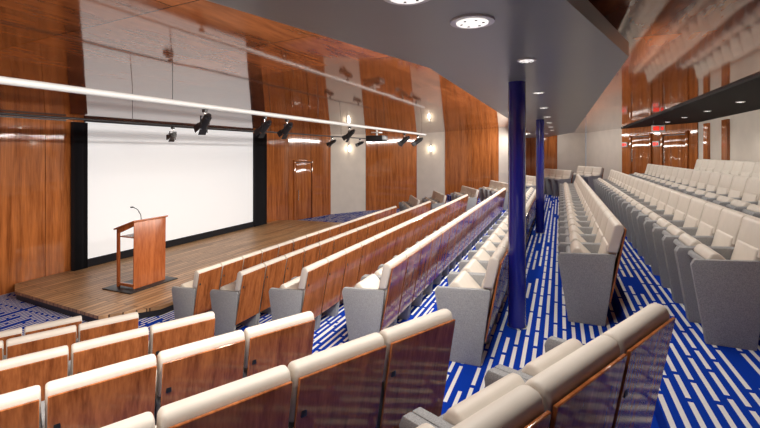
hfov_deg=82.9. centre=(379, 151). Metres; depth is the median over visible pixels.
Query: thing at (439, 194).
seat
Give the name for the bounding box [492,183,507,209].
seat
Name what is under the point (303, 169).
door
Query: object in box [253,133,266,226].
stage curtain
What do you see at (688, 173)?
seat
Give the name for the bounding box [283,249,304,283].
seat
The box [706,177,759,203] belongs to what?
seat
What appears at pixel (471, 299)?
seat
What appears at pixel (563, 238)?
seat
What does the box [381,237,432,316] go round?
seat
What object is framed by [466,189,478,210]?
seat
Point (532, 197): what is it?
seat
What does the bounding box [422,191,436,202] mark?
seat
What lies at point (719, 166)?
seat
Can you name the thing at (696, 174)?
seat
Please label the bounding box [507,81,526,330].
column
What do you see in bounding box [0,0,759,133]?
ceiling
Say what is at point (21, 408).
seat
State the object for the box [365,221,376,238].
seat
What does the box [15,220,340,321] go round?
stage platform
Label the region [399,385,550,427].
seat
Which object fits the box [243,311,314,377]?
seat
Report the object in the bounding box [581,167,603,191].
seat
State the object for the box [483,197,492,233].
seat
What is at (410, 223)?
seat
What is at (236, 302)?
seat
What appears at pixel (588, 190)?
seat
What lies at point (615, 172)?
seat
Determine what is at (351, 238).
seat
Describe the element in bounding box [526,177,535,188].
seat
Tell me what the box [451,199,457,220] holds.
seat
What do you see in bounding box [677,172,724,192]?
seat
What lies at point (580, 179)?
seat
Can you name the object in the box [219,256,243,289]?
seat
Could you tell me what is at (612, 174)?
seat
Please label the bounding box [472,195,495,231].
seat
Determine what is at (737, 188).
seat
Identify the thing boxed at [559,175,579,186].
seat
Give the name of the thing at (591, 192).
seat
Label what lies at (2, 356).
seat
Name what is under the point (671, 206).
seat
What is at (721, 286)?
seat
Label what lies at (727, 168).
seat
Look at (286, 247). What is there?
seat
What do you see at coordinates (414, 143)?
spotlight
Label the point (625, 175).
seat
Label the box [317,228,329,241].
seat
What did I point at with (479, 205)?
seat
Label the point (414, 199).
seat
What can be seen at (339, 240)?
seat
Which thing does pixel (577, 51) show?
ceiling soffit
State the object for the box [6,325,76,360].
seat
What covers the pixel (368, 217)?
seat
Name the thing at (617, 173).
seat
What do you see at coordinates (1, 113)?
pipe
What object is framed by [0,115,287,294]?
wall
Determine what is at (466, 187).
seat
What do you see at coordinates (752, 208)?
seat
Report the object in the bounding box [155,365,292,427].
seat
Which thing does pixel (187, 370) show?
seat
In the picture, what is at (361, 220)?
seat
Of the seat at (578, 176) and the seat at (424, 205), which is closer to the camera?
the seat at (578, 176)
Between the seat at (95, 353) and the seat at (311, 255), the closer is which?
the seat at (95, 353)
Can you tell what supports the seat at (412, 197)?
on the floor
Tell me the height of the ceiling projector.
0.270 m
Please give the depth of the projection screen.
11.04 m
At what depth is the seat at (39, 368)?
2.74 m
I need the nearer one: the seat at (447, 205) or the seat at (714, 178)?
the seat at (714, 178)
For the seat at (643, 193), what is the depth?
7.30 m
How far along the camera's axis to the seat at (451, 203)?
11.19 m
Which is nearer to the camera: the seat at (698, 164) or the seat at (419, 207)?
the seat at (698, 164)
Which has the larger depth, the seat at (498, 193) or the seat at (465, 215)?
the seat at (498, 193)
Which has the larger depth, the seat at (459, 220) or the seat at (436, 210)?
the seat at (436, 210)
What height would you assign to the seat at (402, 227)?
0.887 m
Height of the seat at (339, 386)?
0.887 m
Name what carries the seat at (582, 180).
on the floor
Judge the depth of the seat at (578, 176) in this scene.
11.09 m
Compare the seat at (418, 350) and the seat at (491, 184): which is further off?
the seat at (491, 184)
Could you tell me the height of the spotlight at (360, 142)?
0.262 m
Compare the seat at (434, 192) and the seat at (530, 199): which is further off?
the seat at (434, 192)
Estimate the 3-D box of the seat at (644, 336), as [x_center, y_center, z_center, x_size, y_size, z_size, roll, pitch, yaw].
[0.824,1.057,1.765,0.477,0.887,0.543,0,0,-40]
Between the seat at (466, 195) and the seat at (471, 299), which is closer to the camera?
the seat at (471, 299)
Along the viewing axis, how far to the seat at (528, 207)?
6.79 m
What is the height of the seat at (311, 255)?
0.887 m
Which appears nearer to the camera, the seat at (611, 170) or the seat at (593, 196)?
the seat at (593, 196)
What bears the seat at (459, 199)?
on the floor
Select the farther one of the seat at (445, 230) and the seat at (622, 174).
the seat at (622, 174)
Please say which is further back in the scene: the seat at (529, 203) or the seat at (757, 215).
the seat at (529, 203)
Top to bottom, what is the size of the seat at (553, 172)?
0.887 m
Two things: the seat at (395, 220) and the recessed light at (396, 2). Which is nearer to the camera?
the recessed light at (396, 2)
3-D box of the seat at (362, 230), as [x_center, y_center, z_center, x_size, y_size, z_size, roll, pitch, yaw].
[-0.585,1.957,8.830,0.543,0.887,0.477,0,0,23]
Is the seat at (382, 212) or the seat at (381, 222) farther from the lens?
the seat at (382, 212)
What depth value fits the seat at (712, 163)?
9.19 m
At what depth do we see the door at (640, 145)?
13.37 m
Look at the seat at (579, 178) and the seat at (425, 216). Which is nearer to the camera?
the seat at (425, 216)
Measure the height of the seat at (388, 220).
0.887 m
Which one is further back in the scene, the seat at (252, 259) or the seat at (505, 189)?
the seat at (505, 189)
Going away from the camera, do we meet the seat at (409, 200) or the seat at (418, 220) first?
the seat at (418, 220)
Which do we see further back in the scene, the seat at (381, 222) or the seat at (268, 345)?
the seat at (381, 222)
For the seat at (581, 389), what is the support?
on the floor
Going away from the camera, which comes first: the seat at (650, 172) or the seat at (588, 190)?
the seat at (588, 190)
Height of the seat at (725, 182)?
0.887 m
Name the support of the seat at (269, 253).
on the floor
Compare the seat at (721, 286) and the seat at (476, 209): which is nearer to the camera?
the seat at (721, 286)
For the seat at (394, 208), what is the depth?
13.46 m
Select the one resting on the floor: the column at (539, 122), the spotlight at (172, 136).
the column at (539, 122)
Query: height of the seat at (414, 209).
0.887 m
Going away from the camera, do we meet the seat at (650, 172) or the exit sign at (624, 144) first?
the seat at (650, 172)
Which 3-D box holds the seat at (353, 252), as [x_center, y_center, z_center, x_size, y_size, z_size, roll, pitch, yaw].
[-0.582,1.737,5.988,0.543,0.887,0.477,0,0,23]
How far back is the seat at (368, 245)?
6.31 m
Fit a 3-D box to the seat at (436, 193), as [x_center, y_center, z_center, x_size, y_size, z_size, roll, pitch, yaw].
[1.973,1.957,16.178,0.543,0.887,0.477,0,0,-5]
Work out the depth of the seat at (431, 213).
9.42 m
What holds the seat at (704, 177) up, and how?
on the floor
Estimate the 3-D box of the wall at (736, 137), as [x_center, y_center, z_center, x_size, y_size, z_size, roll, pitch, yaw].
[5.865,0.150,7.085,1.547,5.100,15.134,0,0,23]
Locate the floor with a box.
[0,193,759,427]
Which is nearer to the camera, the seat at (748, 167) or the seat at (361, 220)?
the seat at (748, 167)
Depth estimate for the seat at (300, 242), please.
8.59 m
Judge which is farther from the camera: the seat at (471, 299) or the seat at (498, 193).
the seat at (498, 193)
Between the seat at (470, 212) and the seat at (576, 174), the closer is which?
the seat at (470, 212)
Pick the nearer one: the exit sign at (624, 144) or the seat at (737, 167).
the seat at (737, 167)
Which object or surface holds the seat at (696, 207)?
on the floor
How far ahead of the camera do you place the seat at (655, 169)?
10.54 m
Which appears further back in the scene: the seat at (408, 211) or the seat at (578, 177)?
the seat at (408, 211)
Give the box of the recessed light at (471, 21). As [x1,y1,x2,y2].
[450,14,494,28]
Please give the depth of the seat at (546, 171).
15.83 m
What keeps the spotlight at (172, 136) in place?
hanging from the pipe at (1, 113)
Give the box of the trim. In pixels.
[0,115,65,120]
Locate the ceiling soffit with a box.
[206,0,628,137]
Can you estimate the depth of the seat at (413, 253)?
4.78 m
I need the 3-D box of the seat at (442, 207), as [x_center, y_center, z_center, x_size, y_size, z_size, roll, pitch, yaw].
[1.271,1.737,10.416,0.543,0.887,0.477,0,0,23]
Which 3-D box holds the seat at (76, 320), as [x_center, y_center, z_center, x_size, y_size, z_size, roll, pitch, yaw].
[-3.442,2.157,4.525,0.477,0.887,0.543,0,0,-40]
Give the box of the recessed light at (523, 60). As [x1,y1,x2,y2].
[517,58,535,62]
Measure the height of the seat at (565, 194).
0.887 m
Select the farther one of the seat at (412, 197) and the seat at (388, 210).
the seat at (412, 197)
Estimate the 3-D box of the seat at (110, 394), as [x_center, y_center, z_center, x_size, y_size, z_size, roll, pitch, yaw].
[-1.510,1.517,2.305,0.477,0.887,0.543,0,0,-40]
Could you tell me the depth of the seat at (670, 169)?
9.21 m
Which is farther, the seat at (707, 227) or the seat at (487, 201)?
the seat at (487, 201)
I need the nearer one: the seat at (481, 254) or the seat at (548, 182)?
the seat at (481, 254)
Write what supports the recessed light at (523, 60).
attached to the ceiling soffit
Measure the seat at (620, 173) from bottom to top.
0.887 m
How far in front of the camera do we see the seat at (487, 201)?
9.68 m
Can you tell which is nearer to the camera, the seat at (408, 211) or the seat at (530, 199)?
the seat at (530, 199)
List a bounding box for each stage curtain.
[71,122,87,270]
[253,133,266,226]
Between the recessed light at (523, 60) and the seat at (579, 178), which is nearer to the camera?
the recessed light at (523, 60)
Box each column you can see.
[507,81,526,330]
[535,119,544,233]
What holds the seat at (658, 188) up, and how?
on the floor
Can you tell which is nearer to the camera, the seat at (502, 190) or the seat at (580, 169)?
the seat at (502, 190)
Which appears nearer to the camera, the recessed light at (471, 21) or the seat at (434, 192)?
the recessed light at (471, 21)
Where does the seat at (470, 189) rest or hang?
on the floor
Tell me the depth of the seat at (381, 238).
6.75 m
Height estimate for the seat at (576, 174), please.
0.887 m
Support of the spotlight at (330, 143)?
hanging from the pipe at (1, 113)
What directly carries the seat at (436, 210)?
on the floor
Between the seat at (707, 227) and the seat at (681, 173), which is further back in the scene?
the seat at (681, 173)
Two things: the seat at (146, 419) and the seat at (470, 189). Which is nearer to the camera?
the seat at (146, 419)
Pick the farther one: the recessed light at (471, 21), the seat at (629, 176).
the seat at (629, 176)
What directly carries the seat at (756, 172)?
on the floor
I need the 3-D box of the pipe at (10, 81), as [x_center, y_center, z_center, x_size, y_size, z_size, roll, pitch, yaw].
[-1.136,-0.750,7.521,0.064,0.465,13.400,0,0,23]
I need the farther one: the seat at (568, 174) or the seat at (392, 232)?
the seat at (568, 174)
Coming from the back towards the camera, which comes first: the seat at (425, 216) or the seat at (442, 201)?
the seat at (442, 201)
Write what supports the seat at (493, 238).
on the floor
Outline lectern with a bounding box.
[102,206,177,293]
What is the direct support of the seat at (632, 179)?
on the floor
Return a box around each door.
[294,160,312,219]
[629,133,651,173]
[660,131,688,168]
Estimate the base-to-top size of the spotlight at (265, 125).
0.310 m
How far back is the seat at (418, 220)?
8.52 m
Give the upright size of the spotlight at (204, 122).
0.308 m
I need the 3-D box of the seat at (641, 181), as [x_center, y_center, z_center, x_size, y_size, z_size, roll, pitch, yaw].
[4.455,0.937,7.664,0.543,0.887,0.477,0,0,23]
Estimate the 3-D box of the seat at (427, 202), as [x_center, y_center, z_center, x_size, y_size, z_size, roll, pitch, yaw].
[1.267,1.957,13.258,0.543,0.887,0.477,0,0,23]
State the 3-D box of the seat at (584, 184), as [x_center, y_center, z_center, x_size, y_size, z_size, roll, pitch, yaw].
[3.779,1.057,8.381,0.543,0.887,0.477,0,0,23]
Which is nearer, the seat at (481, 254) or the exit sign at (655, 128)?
the seat at (481, 254)
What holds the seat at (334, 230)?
on the floor
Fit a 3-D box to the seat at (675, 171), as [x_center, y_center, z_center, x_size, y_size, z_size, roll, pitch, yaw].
[5.853,0.757,8.803,0.543,0.887,0.477,0,0,23]
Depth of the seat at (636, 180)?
8.18 m
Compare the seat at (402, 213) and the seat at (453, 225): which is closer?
the seat at (453, 225)
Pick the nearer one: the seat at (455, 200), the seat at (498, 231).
the seat at (498, 231)
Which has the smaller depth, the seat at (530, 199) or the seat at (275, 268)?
the seat at (275, 268)
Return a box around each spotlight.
[166,127,176,141]
[193,109,211,134]
[254,116,271,137]
[277,119,292,138]
[326,137,335,146]
[342,127,354,141]
[355,139,363,146]
[397,133,409,147]
[411,135,422,146]
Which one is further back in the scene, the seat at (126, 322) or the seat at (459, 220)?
the seat at (459, 220)
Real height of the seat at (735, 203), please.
0.887 m
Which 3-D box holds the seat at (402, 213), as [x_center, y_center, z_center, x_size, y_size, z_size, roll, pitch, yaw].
[0.341,1.957,11.044,0.543,0.887,0.477,0,0,23]
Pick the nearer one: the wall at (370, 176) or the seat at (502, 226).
the seat at (502, 226)
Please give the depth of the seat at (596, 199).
5.78 m
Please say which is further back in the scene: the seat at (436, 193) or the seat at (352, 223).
the seat at (436, 193)
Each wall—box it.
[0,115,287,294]
[288,127,621,219]
[622,109,759,174]
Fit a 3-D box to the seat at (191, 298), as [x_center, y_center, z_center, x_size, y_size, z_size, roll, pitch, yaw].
[-2.754,2.157,6.496,0.543,0.887,0.477,0,0,23]
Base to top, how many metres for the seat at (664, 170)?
0.887 m
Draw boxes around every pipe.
[0,63,425,135]
[0,87,365,138]
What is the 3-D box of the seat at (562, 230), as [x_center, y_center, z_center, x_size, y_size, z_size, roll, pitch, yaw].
[2.298,1.057,4.838,0.543,0.887,0.477,0,0,23]
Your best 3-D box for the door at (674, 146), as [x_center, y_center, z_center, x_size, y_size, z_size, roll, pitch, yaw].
[8.153,0.240,11.956,0.088,1.620,1.000,0,0,-4]
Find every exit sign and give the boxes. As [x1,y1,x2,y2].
[622,142,627,146]
[652,120,664,131]
[652,141,659,146]
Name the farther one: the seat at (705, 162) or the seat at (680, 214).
the seat at (705, 162)
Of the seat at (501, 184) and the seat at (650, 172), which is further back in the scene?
the seat at (501, 184)
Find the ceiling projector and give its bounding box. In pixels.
[366,130,387,141]
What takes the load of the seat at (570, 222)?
on the floor
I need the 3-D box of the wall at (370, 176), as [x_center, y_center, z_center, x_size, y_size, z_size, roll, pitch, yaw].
[2.707,0.150,17.651,11.903,5.100,4.991,0,0,9]
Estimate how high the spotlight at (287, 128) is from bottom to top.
0.312 m
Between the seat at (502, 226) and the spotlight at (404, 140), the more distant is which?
the spotlight at (404, 140)
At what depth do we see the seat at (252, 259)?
7.26 m
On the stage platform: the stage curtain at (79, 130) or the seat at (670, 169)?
the stage curtain at (79, 130)
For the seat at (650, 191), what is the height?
0.887 m
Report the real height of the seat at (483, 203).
0.887 m
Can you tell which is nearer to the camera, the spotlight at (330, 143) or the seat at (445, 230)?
the seat at (445, 230)
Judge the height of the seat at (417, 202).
0.887 m
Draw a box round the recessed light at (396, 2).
[384,0,429,4]
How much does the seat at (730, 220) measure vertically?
0.887 m
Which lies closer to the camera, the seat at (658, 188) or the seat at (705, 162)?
the seat at (658, 188)
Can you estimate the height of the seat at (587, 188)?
0.887 m
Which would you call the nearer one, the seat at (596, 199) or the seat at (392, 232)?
the seat at (596, 199)
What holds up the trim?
attached to the wall at (35, 154)
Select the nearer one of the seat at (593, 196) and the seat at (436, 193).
the seat at (593, 196)
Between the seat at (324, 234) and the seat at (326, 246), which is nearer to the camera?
the seat at (326, 246)
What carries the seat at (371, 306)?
on the floor
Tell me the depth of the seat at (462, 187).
16.50 m
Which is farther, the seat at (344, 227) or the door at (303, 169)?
the door at (303, 169)
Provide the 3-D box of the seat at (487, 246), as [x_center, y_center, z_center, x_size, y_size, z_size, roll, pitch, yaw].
[1.356,1.287,5.048,0.543,0.887,0.477,0,0,23]
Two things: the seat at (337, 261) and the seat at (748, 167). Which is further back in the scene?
the seat at (748, 167)
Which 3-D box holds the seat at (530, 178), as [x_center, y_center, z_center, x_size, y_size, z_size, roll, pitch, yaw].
[5.128,1.287,15.036,0.543,0.887,0.477,0,0,-5]
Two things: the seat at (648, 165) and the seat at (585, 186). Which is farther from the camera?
the seat at (648, 165)
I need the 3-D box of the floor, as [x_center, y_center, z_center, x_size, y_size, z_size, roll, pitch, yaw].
[0.951,1.875,9.141,13.700,1.650,22.600,0,0,23]
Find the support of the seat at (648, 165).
on the floor
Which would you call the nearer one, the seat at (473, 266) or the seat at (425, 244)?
the seat at (473, 266)
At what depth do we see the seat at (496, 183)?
15.84 m
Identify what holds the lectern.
on the stage platform
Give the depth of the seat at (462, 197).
12.53 m
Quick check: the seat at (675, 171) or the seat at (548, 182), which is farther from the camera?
the seat at (548, 182)
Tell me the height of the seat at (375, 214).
0.887 m
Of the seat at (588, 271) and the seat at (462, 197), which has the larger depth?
the seat at (462, 197)
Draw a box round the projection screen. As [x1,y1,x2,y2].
[84,121,252,266]
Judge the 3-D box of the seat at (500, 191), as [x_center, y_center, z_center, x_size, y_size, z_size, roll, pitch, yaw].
[3.107,1.517,11.957,0.543,0.887,0.477,0,0,23]
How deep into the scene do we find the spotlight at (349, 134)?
8.74 m
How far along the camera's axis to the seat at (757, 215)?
4.20 m
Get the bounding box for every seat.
[0,328,21,354]
[0,340,5,359]
[0,345,68,400]
[0,385,40,427]
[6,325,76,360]
[24,316,81,338]
[41,354,156,427]
[68,327,148,375]
[76,312,138,342]
[101,412,154,427]
[148,311,214,369]
[155,330,245,425]
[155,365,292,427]
[172,263,221,319]
[210,263,265,335]
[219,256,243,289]
[241,250,261,269]
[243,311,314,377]
[257,255,286,324]
[260,245,278,262]
[269,259,328,329]
[277,240,293,256]
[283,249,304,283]
[287,332,386,427]
[292,235,306,251]
[294,250,346,328]
[301,243,319,267]
[305,231,318,245]
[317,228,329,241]
[317,237,333,260]
[328,225,339,237]
[332,233,346,254]
[337,243,362,314]
[338,222,348,233]
[342,254,407,340]
[344,229,357,248]
[347,219,357,230]
[355,225,367,243]
[356,216,365,226]
[356,237,375,283]
[365,214,372,223]
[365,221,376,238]
[365,245,420,324]
[370,232,387,274]
[371,212,379,221]
[375,218,384,234]
[376,309,454,427]
[378,210,385,218]
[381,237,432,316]
[383,215,392,231]
[383,227,397,263]
[384,208,391,216]
[390,206,396,214]
[391,213,399,227]
[393,223,406,256]
[395,231,441,303]
[398,210,405,224]
[399,195,411,210]
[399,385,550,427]
[400,196,413,210]
[402,197,416,209]
[402,219,414,252]
[404,199,419,209]
[404,208,411,221]
[410,206,416,218]
[411,215,421,246]
[412,335,626,427]
[415,225,450,292]
[416,204,421,216]
[417,220,457,282]
[418,212,428,240]
[421,202,426,213]
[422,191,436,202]
[424,192,438,201]
[425,210,434,235]
[426,201,431,211]
[429,193,441,201]
[430,194,446,209]
[431,207,440,233]
[433,216,463,273]
[435,247,507,366]
[437,205,445,229]
[440,212,469,264]
[441,209,474,257]
[442,203,449,225]
[447,201,454,222]
[448,206,478,254]
[450,185,465,200]
[450,237,507,341]
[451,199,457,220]
[453,186,469,199]
[455,197,461,218]
[457,188,473,197]
[458,203,482,247]
[459,196,464,214]
[459,201,486,244]
[461,232,507,318]
[463,194,468,212]
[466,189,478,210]
[466,199,489,239]
[470,241,507,306]
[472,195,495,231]
[477,193,497,228]
[478,234,507,292]
[479,180,494,200]
[480,192,500,223]
[483,181,498,199]
[483,190,502,221]
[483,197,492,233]
[484,215,526,235]
[485,189,504,218]
[487,182,503,196]
[488,188,506,216]
[489,208,528,229]
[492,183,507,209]
[494,204,530,230]
[494,303,675,427]
[500,201,532,235]
[503,198,533,237]
[505,196,535,241]
[526,176,535,183]
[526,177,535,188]
[528,194,535,236]
[544,168,550,175]
[544,169,557,193]
[545,169,563,195]
[551,170,573,195]
[558,194,598,218]
[558,197,602,223]
[558,201,608,229]
[558,205,613,236]
[558,210,615,244]
[558,217,626,325]
[559,174,578,184]
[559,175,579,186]
[559,176,580,187]
[559,177,581,189]
[559,178,583,190]
[559,179,582,192]
[559,180,584,194]
[559,182,585,196]
[559,183,589,199]
[559,185,590,201]
[559,187,590,204]
[559,189,595,208]
[559,191,596,211]
[572,166,585,182]
[573,166,592,180]
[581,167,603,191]
[593,169,612,192]
[594,170,615,195]
[596,171,618,196]
[597,172,619,198]
[598,172,621,200]
[600,173,624,203]
[602,174,628,205]
[604,175,633,207]
[606,177,636,211]
[609,178,639,214]
[611,179,645,218]
[614,181,651,221]
[618,183,657,239]
[622,185,663,246]
[626,187,672,254]
[629,164,650,174]
[631,164,655,175]
[631,190,682,261]
[634,165,658,177]
[637,193,693,272]
[638,165,662,178]
[641,166,668,179]
[644,197,708,284]
[645,166,673,180]
[649,167,679,182]
[652,202,726,300]
[653,168,685,183]
[658,169,693,185]
[663,208,747,318]
[664,170,701,187]
[670,171,711,190]
[675,215,759,350]
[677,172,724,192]
[685,174,734,196]
[694,159,703,169]
[695,175,748,199]
[700,159,710,170]
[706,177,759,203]
[707,159,716,171]
[714,160,725,172]
[718,198,759,208]
[722,160,734,173]
[731,161,744,174]
[733,204,759,214]
[740,161,755,176]
[751,213,759,217]
[752,162,759,177]
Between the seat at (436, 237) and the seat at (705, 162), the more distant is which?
the seat at (705, 162)
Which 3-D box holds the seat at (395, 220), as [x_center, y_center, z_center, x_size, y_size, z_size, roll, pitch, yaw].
[0.156,1.957,10.601,0.543,0.887,0.477,0,0,23]
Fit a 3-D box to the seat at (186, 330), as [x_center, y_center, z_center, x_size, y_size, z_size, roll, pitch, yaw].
[-1.665,1.737,3.511,0.477,0.887,0.543,0,0,-40]
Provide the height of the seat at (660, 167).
0.887 m
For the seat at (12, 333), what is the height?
0.887 m
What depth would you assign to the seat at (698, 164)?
10.08 m
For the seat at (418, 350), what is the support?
on the floor
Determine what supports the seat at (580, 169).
on the floor
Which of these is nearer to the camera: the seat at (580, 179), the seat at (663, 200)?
the seat at (663, 200)
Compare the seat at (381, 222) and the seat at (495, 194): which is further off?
the seat at (495, 194)
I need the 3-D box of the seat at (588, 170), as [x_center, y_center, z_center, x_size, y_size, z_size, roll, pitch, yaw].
[6.924,0.937,14.588,0.543,0.887,0.477,0,0,-5]
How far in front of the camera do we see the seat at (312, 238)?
9.03 m
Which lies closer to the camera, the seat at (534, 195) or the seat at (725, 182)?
the seat at (725, 182)
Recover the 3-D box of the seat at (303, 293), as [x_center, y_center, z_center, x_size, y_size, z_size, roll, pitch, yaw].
[-0.952,1.737,5.103,0.543,0.887,0.477,0,0,23]

